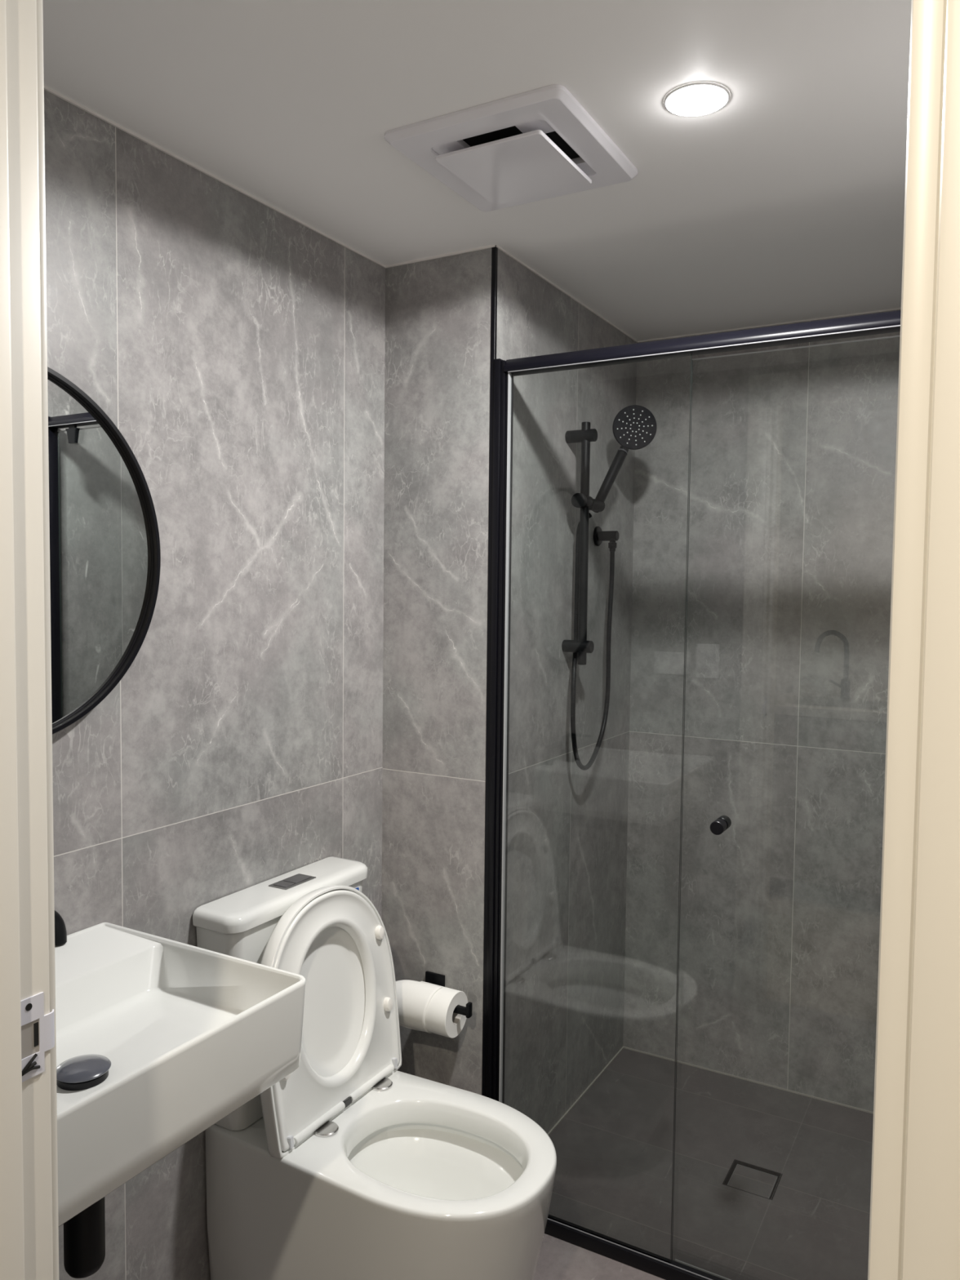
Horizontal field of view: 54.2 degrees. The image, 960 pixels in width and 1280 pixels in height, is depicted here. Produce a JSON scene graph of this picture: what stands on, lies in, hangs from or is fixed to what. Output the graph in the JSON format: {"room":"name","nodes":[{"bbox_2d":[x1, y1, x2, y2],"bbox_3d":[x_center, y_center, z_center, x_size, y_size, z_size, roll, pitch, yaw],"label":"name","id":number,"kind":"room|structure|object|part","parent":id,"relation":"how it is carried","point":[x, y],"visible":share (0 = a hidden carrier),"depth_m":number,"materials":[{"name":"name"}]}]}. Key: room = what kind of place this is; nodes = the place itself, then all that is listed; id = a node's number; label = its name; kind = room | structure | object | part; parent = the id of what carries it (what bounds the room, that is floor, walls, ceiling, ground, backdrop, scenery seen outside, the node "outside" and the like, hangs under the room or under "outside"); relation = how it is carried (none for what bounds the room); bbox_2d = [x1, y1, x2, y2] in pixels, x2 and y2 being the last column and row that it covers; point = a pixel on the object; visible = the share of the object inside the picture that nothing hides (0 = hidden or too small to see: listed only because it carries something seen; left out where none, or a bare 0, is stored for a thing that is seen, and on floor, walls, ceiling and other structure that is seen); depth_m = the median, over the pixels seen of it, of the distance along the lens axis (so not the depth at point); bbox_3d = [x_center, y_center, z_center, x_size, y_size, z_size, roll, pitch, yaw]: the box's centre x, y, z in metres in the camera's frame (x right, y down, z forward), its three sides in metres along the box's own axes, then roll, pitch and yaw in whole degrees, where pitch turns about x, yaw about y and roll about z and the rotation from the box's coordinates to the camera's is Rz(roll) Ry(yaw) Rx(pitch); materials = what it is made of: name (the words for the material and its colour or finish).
{"room":"bathroom","nodes":[
{"label":"bathroom","id":0,"kind":"room"},
{"bbox_2d":[44,89,385,1279],"bbox_3d":[-0.622,0.188,1.634,0.100,2.253,1.415,2,3,29],"label":"wall","id":1,"kind":"structure","parent":0,"point":[236,348],"depth_m":1.74,"materials":[{"name":"tile"}]},
{"bbox_2d":[47,366,160,734],"bbox_3d":[-0.694,-0.129,1.351,0.029,0.570,0.570,2,3,29],"label":"round mirror","id":2,"kind":"object","parent":1,"relation":"attached to","point":[105,552],"visible":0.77,"depth_m":1.49,"materials":[{"name":"black mirror"}]},
{"bbox_2d":[54,922,306,1226],"bbox_3d":[-0.553,0.548,1.234,0.436,0.129,0.498,2,3,29],"label":"basin","id":3,"kind":"object","parent":1,"relation":"attached to","point":[190,1035],"visible":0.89,"depth_m":1.27,"materials":[{"name":"white ceramic"}]},
{"bbox_2d":[54,910,66,946],"bbox_3d":[-0.678,0.432,1.387,0.088,0.092,0.163,0,3,-8],"label":"mixer tap","id":4,"kind":"object","parent":3,"relation":"on","point":[60,933],"visible":0.23,"depth_m":1.45,"materials":[{"name":"black metal"}]},
{"bbox_2d":[56,1053,111,1090],"bbox_3d":[-0.510,0.552,1.204,0.068,0.020,0.068,2,3,29],"label":"plug","id":5,"kind":"object","parent":3,"relation":"in","point":[82,1072],"visible":0.93,"depth_m":1.19,"materials":[{"name":"black"}]},
{"bbox_2d":[63,1196,105,1278],"bbox_3d":[-0.619,0.713,1.274,0.296,0.203,0.060,2,3,29],"label":"trap","id":6,"kind":"object","parent":3,"relation":"attached to","point":[84,1234],"visible":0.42,"depth_m":1.20,"materials":[{"name":"black"}]},
{"bbox_2d":[44,85,386,268],"bbox_3d":[-0.538,-0.835,1.602,0.004,0.004,1.305,2,3,29],"label":"trim","id":7,"kind":"structure","parent":1,"relation":"attached to","point":[46,88],"depth_m":1.66,"materials":[{"name":"white"}]},
{"bbox_2d":[386,244,495,267],"bbox_3d":[-0.092,-0.856,2.096,0.286,0.004,0.004,2,3,29],"label":"trim","id":8,"kind":"structure","parent":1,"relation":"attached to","point":[491,246],"depth_m":2.09,"materials":[{"name":"white"}]},
{"bbox_2d":[42,0,911,341],"bbox_3d":[0.243,-0.872,1.664,1.300,0.080,2.185,2,3,29],"label":"ceiling","id":9,"kind":"structure","parent":0,"point":[784,202],"depth_m":1.49,"materials":[{"name":"white paint"}]},
{"bbox_2d":[383,84,637,211],"bbox_3d":[0.061,-0.814,1.603,0.324,0.032,0.339,2,3,29],"label":"exhaust fan","id":10,"kind":"object","parent":9,"relation":"attached to","point":[540,144],"visible":1,"depth_m":1.55,"materials":[{"name":"white plastic"}]},
{"bbox_3d":[0.061,-0.802,1.603,0.196,0.007,0.211,2,3,29],"label":"plate","id":11,"kind":"part","parent":10,"relation":"part of","materials":[{"name":"white plastic"}]},
{"bbox_2d":[663,82,729,116],"bbox_3d":[0.328,-0.816,1.420,0.098,0.003,0.098,2,3,29],"label":"recessed light","id":12,"kind":"object","parent":9,"relation":"in","point":[695,99],"visible":1,"depth_m":1.41,"materials":[{"name":"white plastic"}]},
{"bbox_2d":[381,248,636,1133],"bbox_3d":[0.094,0.145,2.603,0.390,2.253,0.980,2,3,29],"label":"wall","id":13,"kind":"structure","parent":0,"point":[567,824],"depth_m":2.21,"materials":[{"name":"tile"}]},
{"bbox_2d":[425,970,471,1017],"bbox_3d":[-0.074,0.803,2.120,0.160,0.054,0.078,2,3,29],"label":"toilet roll holder","id":14,"kind":"object","parent":13,"relation":"attached to","point":[433,978],"visible":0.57,"depth_m":2.16,"materials":[{"name":"black metal"}]},
{"bbox_2d":[395,979,467,1038],"bbox_3d":[-0.126,0.826,2.111,0.168,0.106,0.107,2,3,29],"label":"toilet roll","id":15,"kind":"object","parent":14,"relation":"on","point":[422,1006],"visible":0.8,"depth_m":2.07,"materials":[{"name":"white paper"}]},
{"bbox_3d":[-0.104,0.800,2.177,0.051,0.054,0.008,2,3,29],"label":"plate","id":16,"kind":"part","parent":14,"relation":"part of","materials":[{"name":"black metal"}]},
{"bbox_2d":[481,244,497,1096],"bbox_3d":[0.020,0.222,2.089,0.010,2.153,0.009,2,3,29],"label":"trim","id":17,"kind":"structure","parent":13,"relation":"attached to","point":[494,250],"depth_m":2.07,"materials":[{"name":"black metal"}]},
{"bbox_2d":[496,244,637,342],"bbox_3d":[0.251,-0.869,2.408,0.004,0.004,0.876,2,3,29],"label":"trim","id":18,"kind":"structure","parent":13,"relation":"attached to","point":[497,246],"depth_m":2.32,"materials":[{"name":"white"}]},
{"bbox_2d":[561,422,604,664],"bbox_3d":[0.261,-0.243,2.391,0.080,0.610,0.117,2,3,29],"label":"shower rail","id":19,"kind":"object","parent":13,"relation":"attached to","point":[585,435],"visible":1,"depth_m":2.37,"materials":[{"name":"black metal"}]},
{"bbox_3d":[0.249,-0.348,2.342,0.036,0.036,0.028,2,3,29],"label":"slider knob","id":20,"kind":"part","parent":19,"relation":"part of","materials":[{"name":"black metal"}]},
{"bbox_3d":[0.263,-0.242,2.374,0.022,0.610,0.022,2,3,29],"label":"rail","id":21,"kind":"part","parent":19,"relation":"part of","materials":[{"name":"black metal"}]},
{"bbox_2d":[593,404,657,512],"bbox_3d":[0.367,-0.473,2.456,0.191,0.287,0.060,-1,3,-25],"label":"shower","id":22,"kind":"object","parent":19,"relation":"attached to","point":[634,427],"visible":0.98,"depth_m":2.46,"materials":[{"name":"black"}]},
{"bbox_2d":[570,512,614,770],"bbox_3d":[0.292,0.005,2.474,0.037,0.667,0.246,2,3,29],"label":"shower hose","id":23,"kind":"object","parent":22,"relation":"attached to","point":[596,750],"visible":0.88,"depth_m":2.42,"materials":[{"name":"black"}]},
{"bbox_3d":[0.337,-0.418,2.437,0.121,0.179,0.027,-2,4,-36],"label":"handle","id":24,"kind":"part","parent":22,"relation":"part of","materials":[{"name":"black metal"}]},
{"bbox_2d":[547,1046,623,1135],"bbox_3d":[0.238,1.276,2.540,0.004,0.004,0.831,2,3,29],"label":"trim","id":25,"kind":"structure","parent":13,"relation":"attached to","point":[622,1048],"depth_m":2.63,"materials":[{"name":"grey"}]},
{"bbox_2d":[593,526,618,551],"bbox_3d":[0.347,-0.277,2.563,0.060,0.069,0.054,2,3,29],"label":"outlet","id":26,"kind":"object","parent":13,"relation":"attached to","point":[599,535],"depth_m":2.55,"materials":[{"name":"black metal"}]},
{"bbox_2d":[533,1048,873,1279],"bbox_3d":[0.191,1.350,1.733,1.300,0.060,2.295,2,3,29],"label":"floor","id":27,"kind":"structure","parent":0,"point":[614,1178],"depth_m":2.27,"materials":[{"name":"tile"}]},
{"bbox_2d":[192,856,556,1279],"bbox_3d":[-0.156,0.903,1.765,0.630,0.823,0.418,2,3,29],"label":"toilet","id":28,"kind":"object","parent":27,"relation":"on","point":[351,1165],"visible":0.89,"depth_m":1.74,"materials":[{"name":"white ceramic"}]},
{"bbox_3d":[-0.379,0.502,1.872,0.106,0.032,0.418,2,3,29],"label":"cistern lid","id":29,"kind":"part","parent":28,"relation":"part of","materials":[{"name":"white ceramic"}]},
{"bbox_3d":[-0.376,0.484,1.882,0.046,0.002,0.092,2,3,29],"label":"flush plate","id":30,"kind":"part","parent":28,"relation":"part of","materials":[{"name":"silver metal"}]},
{"bbox_3d":[-0.294,0.699,1.829,0.088,0.425,0.397,2,3,29],"label":"lid","id":31,"kind":"part","parent":28,"relation":"part of","materials":[{"name":"white plastic"}]},
{"bbox_3d":[-0.285,0.699,1.825,0.071,0.407,0.380,2,3,29],"label":"seat","id":32,"kind":"part","parent":28,"relation":"part of","materials":[{"name":"white plastic"}]},
{"bbox_3d":[-0.163,1.113,1.767,0.630,0.402,0.375,2,3,29],"label":"bowl","id":33,"kind":"part","parent":28,"relation":"part of","materials":[{"name":"white ceramic"}]},
{"bbox_2d":[485,310,901,1279],"bbox_3d":[0.470,0.361,1.859,1.008,1.909,0.051,2,3,29],"label":"screen","id":34,"kind":"object","parent":27,"relation":"on","point":[666,1268],"visible":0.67,"depth_m":2.04,"materials":[{"name":"black metal"}]},
{"bbox_3d":[0.228,0.351,1.982,0.402,1.850,0.005,2,3,29],"label":"fixed pane","id":35,"kind":"part","parent":34,"relation":"part of","materials":[{"name":"clear glass"}]},
{"bbox_3d":[0.446,1.298,1.916,0.949,0.030,0.051,2,3,29],"label":"rail","id":36,"kind":"part","parent":34,"relation":"part of","materials":[{"name":"black metal"}]},
{"bbox_3d":[0.471,-0.577,1.814,0.939,0.029,0.046,2,3,29],"label":"rail","id":37,"kind":"part","parent":34,"relation":"part of","materials":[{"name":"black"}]},
{"bbox_2d":[671,335,900,1260],"bbox_3d":[0.635,0.376,1.773,0.521,1.867,0.060,2,3,29],"label":"sliding shower door","id":38,"kind":"structure","parent":34,"relation":"attached to","point":[722,824],"depth_m":1.86,"materials":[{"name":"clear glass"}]},
{"bbox_3d":[0.636,0.382,1.774,0.521,1.855,0.005,2,3,29],"label":"glass panel","id":39,"kind":"part","parent":38,"relation":"part of","materials":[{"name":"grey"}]},
{"bbox_3d":[0.470,0.368,1.848,0.027,0.027,0.028,2,3,29],"label":"knob","id":40,"kind":"part","parent":38,"relation":"part of","materials":[{"name":"black metal"}]},
{"bbox_3d":[0.486,0.366,1.877,0.027,0.027,0.026,2,3,29],"label":"knob","id":41,"kind":"part","parent":38,"relation":"part of","materials":[{"name":"black metal"}]},
{"bbox_2d":[722,1159,782,1199],"bbox_3d":[0.656,1.327,2.262,0.117,0.058,0.115,2,3,29],"label":"floor drain","id":42,"kind":"object","parent":27,"relation":"in","point":[741,1175],"visible":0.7,"depth_m":2.27,"materials":[{"name":"black"}]},
{"bbox_2d":[622,309,901,1111],"bbox_3d":[0.963,0.154,2.617,1.110,2.253,0.100,2,3,29],"label":"wall","id":43,"kind":"structure","parent":0,"point":[792,478],"depth_m":2.65,"materials":[{"name":"tile"}]},
{"bbox_2d":[623,1046,873,1114],"bbox_3d":[0.881,1.277,2.656,1.010,0.004,0.004,2,3,29],"label":"trim","id":44,"kind":"structure","parent":43,"relation":"attached to","point":[625,1047],"depth_m":2.71,"materials":[{"name":"grey"}]},
{"bbox_2d":[636,307,901,342],"bbox_3d":[0.906,-0.868,2.543,1.010,0.004,0.004,2,3,29],"label":"trim","id":45,"kind":"structure","parent":43,"relation":"attached to","point":[896,308],"depth_m":2.60,"materials":[{"name":"white"}]},
{"bbox_3d":[-0.291,0.241,0.698,1.400,2.253,0.110,2,3,29],"label":"wall","id":46,"kind":"structure","parent":0,"visible":0},
{"bbox_2d":[0,0,959,1279],"bbox_3d":[-0.097,0.313,0.589,0.837,2.125,0.138,2,3,29],"label":"door frame","id":47,"kind":"structure","parent":46,"relation":"in","point":[914,1220],"depth_m":0.37,"materials":[{"name":"white paint"}]},
{"bbox_2d":[20,991,54,1082],"bbox_3d":[-0.376,0.334,0.795,0.009,0.069,0.038,2,3,29],"label":"strike plate","id":48,"kind":"object","parent":47,"relation":"attached to","point":[37,1029],"visible":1,"depth_m":0.79,"materials":[{"name":"silver metal"}]},
{"bbox_3d":[-0.402,0.297,0.833,0.065,2.125,0.012,2,3,29],"label":"architrave","id":49,"kind":"part","parent":47,"relation":"part of","materials":[{"name":"white paint"}]}
]}

